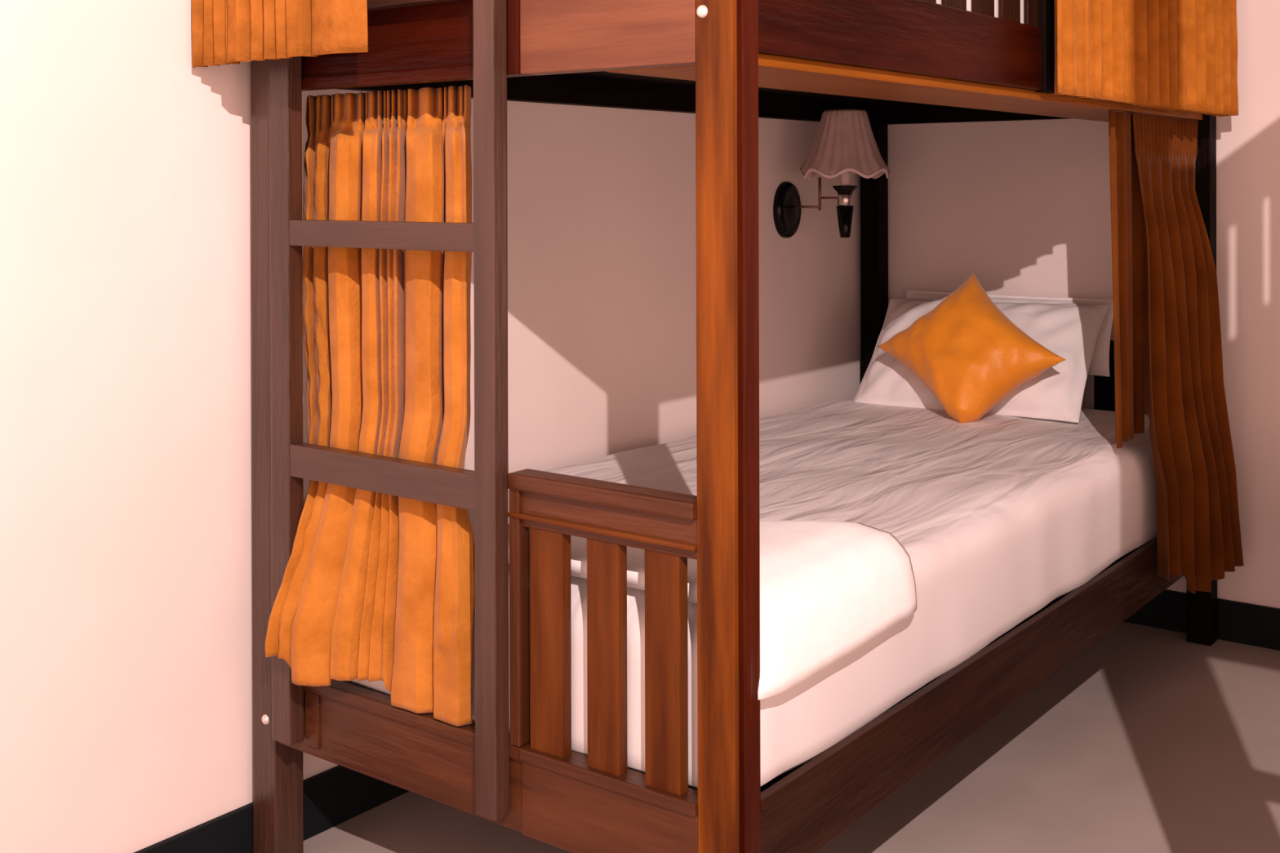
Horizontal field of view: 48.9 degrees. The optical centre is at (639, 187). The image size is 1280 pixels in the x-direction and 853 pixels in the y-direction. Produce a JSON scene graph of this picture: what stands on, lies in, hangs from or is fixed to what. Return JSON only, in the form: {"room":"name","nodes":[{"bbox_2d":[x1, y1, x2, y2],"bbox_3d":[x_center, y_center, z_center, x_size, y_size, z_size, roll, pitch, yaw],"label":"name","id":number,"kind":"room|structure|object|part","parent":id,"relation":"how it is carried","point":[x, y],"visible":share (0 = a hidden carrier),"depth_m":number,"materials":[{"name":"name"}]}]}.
{"room":"dormitory","nodes":[
{"label":"dormitory","id":0,"kind":"room"},
{"bbox_2d":[0,0,861,852],"bbox_3d":[-0.973,-0.370,2.021,0.100,3.000,5.507,0,0,37],"label":"wall","id":1,"kind":"structure","parent":0,"point":[126,663],"depth_m":2.24,"materials":[{"name":"paint"}]},
{"bbox_2d":[133,764,408,852],"bbox_3d":[-0.960,1.081,1.942,0.013,0.099,5.387,0,0,37],"label":"baseboard","id":2,"kind":"structure","parent":1,"relation":"attached to","point":[335,796],"depth_m":2.45,"materials":[{"name":"black wood"}]},
{"bbox_2d":[773,109,889,238],"bbox_3d":[0.502,-0.034,3.636,0.298,0.332,0.232,0,0,37],"label":"wall lamp","id":3,"kind":"object","parent":1,"relation":"attached to","point":[844,144],"visible":1,"depth_m":3.57,"materials":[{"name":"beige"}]},
{"bbox_3d":[0.395,0.058,3.717,0.029,0.150,0.118,0,0,37],"label":"wall plate","id":4,"kind":"part","parent":3,"relation":"part of","materials":[{"name":"black metal"}]},
{"bbox_3d":[0.463,0.015,3.665,0.160,0.086,0.008,0,0,37],"label":"swing arm","id":5,"kind":"part","parent":3,"relation":"part of","materials":[{"name":"gold metal"}]},
{"bbox_3d":[0.529,-0.038,3.616,0.231,0.029,0.232,0,0,37],"label":"shade trim","id":6,"kind":"part","parent":3,"relation":"part of","materials":[{"name":"pink"}]},
{"bbox_3d":[0.528,-0.115,3.616,0.226,0.168,0.227,0,0,37],"label":"lamp shade","id":7,"kind":"part","parent":3,"relation":"part of","materials":[{"name":"fabric"}]},
{"bbox_3d":[0.527,0.086,3.617,0.045,0.082,0.045,0,0,37],"label":"handle","id":8,"kind":"part","parent":3,"relation":"part of","materials":[{"name":"black"}]},
{"bbox_2d":[303,622,1279,852],"bbox_3d":[0.713,1.177,0.749,4.320,0.100,5.507,0,0,37],"label":"floor","id":9,"kind":"structure","parent":0,"point":[1149,740],"depth_m":2.65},
{"bbox_2d":[250,0,1217,852],"bbox_3d":[0.383,0.064,2.896,0.962,2.120,2.197,0,0,37],"label":"bunk bed","id":10,"kind":"object","parent":9,"relation":"on","point":[731,64],"visible":0.62,"depth_m":1.98,"materials":[{"name":"brown wood"}]},
{"bbox_3d":[-0.605,0.068,2.341,0.058,2.120,0.058,0,0,37],"label":"post","id":11,"kind":"part","parent":10,"relation":"part of","materials":[{"name":"brown wood"}]},
{"bbox_2d":[191,0,368,67],"bbox_3d":[-0.561,-0.557,2.126,0.416,0.728,0.037,0,0,37],"label":"curtain","id":12,"kind":"object","parent":10,"relation":"hanging from","point":[224,32],"visible":1,"depth_m":2.11,"materials":[{"name":"orange fabric"}]},
{"bbox_2d":[265,84,475,726],"bbox_3d":[-0.434,0.313,2.198,0.479,0.938,0.198,0,0,37],"label":"curtain","id":13,"kind":"object","parent":10,"relation":"hanging from","point":[375,586],"visible":0.88,"depth_m":2.17,"materials":[{"name":"orange fabric"}]},
{"bbox_3d":[-0.372,0.847,2.149,0.542,0.122,0.031,0,0,37],"label":"foot rail","id":14,"kind":"part","parent":10,"relation":"part of","materials":[{"name":"brown wood"}]},
{"bbox_3d":[-0.382,-0.251,2.155,0.522,0.183,0.034,0,0,37],"label":"foot rail","id":15,"kind":"part","parent":10,"relation":"part of","materials":[{"name":"red wood"}]},
{"bbox_3d":[-0.047,0.459,1.899,0.320,0.008,0.038,0,0,37],"label":"moulding","id":16,"kind":"part","parent":10,"relation":"part of","materials":[{"name":"brown wood"}]},
{"bbox_3d":[0.022,-0.236,3.187,0.036,0.118,2.050,0,0,37],"label":"rail","id":17,"kind":"part","parent":10,"relation":"part of","materials":[{"name":"black wood"}]},
{"bbox_3d":[-0.039,-0.251,1.895,0.300,0.183,0.034,0,0,37],"label":"foot rail","id":18,"kind":"part","parent":10,"relation":"part of","materials":[{"name":"brown wood"}]},
{"bbox_3d":[-0.038,0.846,1.896,0.302,0.123,0.039,0,0,37],"label":"foot rail","id":19,"kind":"part","parent":10,"relation":"part of","materials":[{"name":"brown wood"}]},
{"bbox_3d":[-0.046,0.445,1.901,0.320,0.060,0.024,0,0,37],"label":"footboard rail","id":20,"kind":"part","parent":10,"relation":"part of","materials":[{"name":"brown wood"}]},
{"bbox_3d":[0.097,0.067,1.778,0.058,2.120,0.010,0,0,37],"label":"post","id":21,"kind":"part","parent":10,"relation":"part of","materials":[{"name":"brown wood"}]},
{"bbox_2d":[342,395,1156,790],"bbox_3d":[0.396,0.682,2.905,0.921,0.251,2.092,0,0,37],"label":"mattress","id":22,"kind":"object","parent":10,"relation":"on","point":[998,519],"visible":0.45,"depth_m":2.59,"materials":[{"name":"white fabric"}]},
{"bbox_2d":[467,488,917,700],"bbox_3d":[-0.067,0.585,2.252,0.921,0.143,0.460,0,0,37],"label":"duvet","id":23,"kind":"object","parent":22,"relation":"on","point":[828,588],"visible":0.33,"depth_m":1.99,"materials":[{"name":"white fabric"}]},
{"bbox_2d":[877,272,1066,422],"bbox_3d":[0.801,0.390,3.446,0.226,0.350,0.442,0,0,-27],"label":"cushion","id":24,"kind":"object","parent":22,"relation":"on","point":[966,352],"visible":0.99,"depth_m":3.37,"materials":[{"name":"orange fabric"}]},
{"bbox_2d":[853,297,1109,422],"bbox_3d":[0.865,0.429,3.607,0.610,0.276,0.262,0,0,37],"label":"pillow","id":25,"kind":"object","parent":22,"relation":"on","point":[1071,331],"visible":0.54,"depth_m":3.51,"materials":[{"name":"white fabric"}]},
{"bbox_2d":[906,288,1113,377],"bbox_3d":[0.962,0.379,3.734,0.590,0.192,0.101,0,0,37],"label":"pillow","id":26,"kind":"object","parent":22,"relation":"on","point":[1100,363],"visible":0.15,"depth_m":3.61,"materials":[{"name":"white fabric"}]},
{"bbox_3d":[0.669,0.061,4.021,0.058,2.120,0.058,0,0,37],"label":"post","id":27,"kind":"part","parent":10,"relation":"part of","materials":[{"name":"black wood"}]},
{"bbox_3d":[0.759,-0.237,2.628,0.022,0.115,2.050,0,0,37],"label":"rail","id":28,"kind":"part","parent":10,"relation":"part of","materials":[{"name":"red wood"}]},
{"bbox_3d":[0.769,0.850,2.626,0.013,0.108,2.050,0,0,37],"label":"rail","id":29,"kind":"part","parent":10,"relation":"part of","materials":[{"name":"brown wood"}]},
{"bbox_3d":[1.032,-0.240,3.756,0.841,0.118,0.032,0,0,37],"label":"head rail","id":30,"kind":"part","parent":10,"relation":"part of","materials":[{"name":"black wood"}]},
{"bbox_2d":[936,0,1024,23],"bbox_3d":[0.399,-0.336,2.904,0.894,0.178,2.074,0,0,37],"label":"mattress","id":31,"kind":"object","parent":10,"relation":"on","point":[938,2],"visible":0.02,"depth_m":2.47,"materials":[{"name":"white fabric"}]},
{"bbox_3d":[0.746,-0.401,2.606,0.032,0.450,0.058,0,0,37],"label":"guard post","id":32,"kind":"part","parent":10,"relation":"part of","materials":[{"name":"black wood"}]},
{"bbox_3d":[1.035,0.431,3.758,0.841,0.075,0.026,0,0,37],"label":"headboard rail","id":33,"kind":"part","parent":10,"relation":"part of","materials":[{"name":"black wood"}]},
{"bbox_2d":[1053,0,1238,116],"bbox_3d":[1.085,-0.550,2.957,0.061,0.757,1.130,0,0,37],"label":"curtain","id":34,"kind":"object","parent":10,"relation":"hanging from","point":[1168,55],"visible":1,"depth_m":2.90,"materials":[{"name":"orange fabric"}]},
{"bbox_2d":[1108,110,1244,593],"bbox_3d":[1.206,0.381,3.160,0.114,1.088,0.632,0,0,40],"label":"curtain","id":35,"kind":"object","parent":10,"relation":"hanging from","point":[1168,360],"visible":1,"depth_m":3.14,"materials":[{"name":"orange fabric"}]},
{"bbox_3d":[1.044,0.194,3.032,0.027,0.712,0.229,0,0,37],"label":"panel","id":36,"kind":"part","parent":35,"relation":"part of","materials":[{"name":"orange fabric"}]},
{"bbox_3d":[1.386,0.060,3.477,0.058,2.120,0.058,0,0,37],"label":"post","id":37,"kind":"part","parent":10,"relation":"part of","materials":[{"name":"black wood"}]},
{"bbox_2d":[887,0,1279,608],"bbox_3d":[2.370,-0.382,2.854,4.220,3.000,0.100,0,0,37],"label":"wall","id":38,"kind":"structure","parent":0,"point":[1022,206],"depth_m":3.69,"materials":[{"name":"paint"}]},
{"bbox_2d":[1123,589,1279,650],"bbox_3d":[2.345,1.069,2.808,4.207,0.099,0.013,0,0,37],"label":"baseboard","id":39,"kind":"structure","parent":38,"relation":"attached to","point":[1257,625],"depth_m":3.48,"materials":[{"name":"black wood"}]}
]}

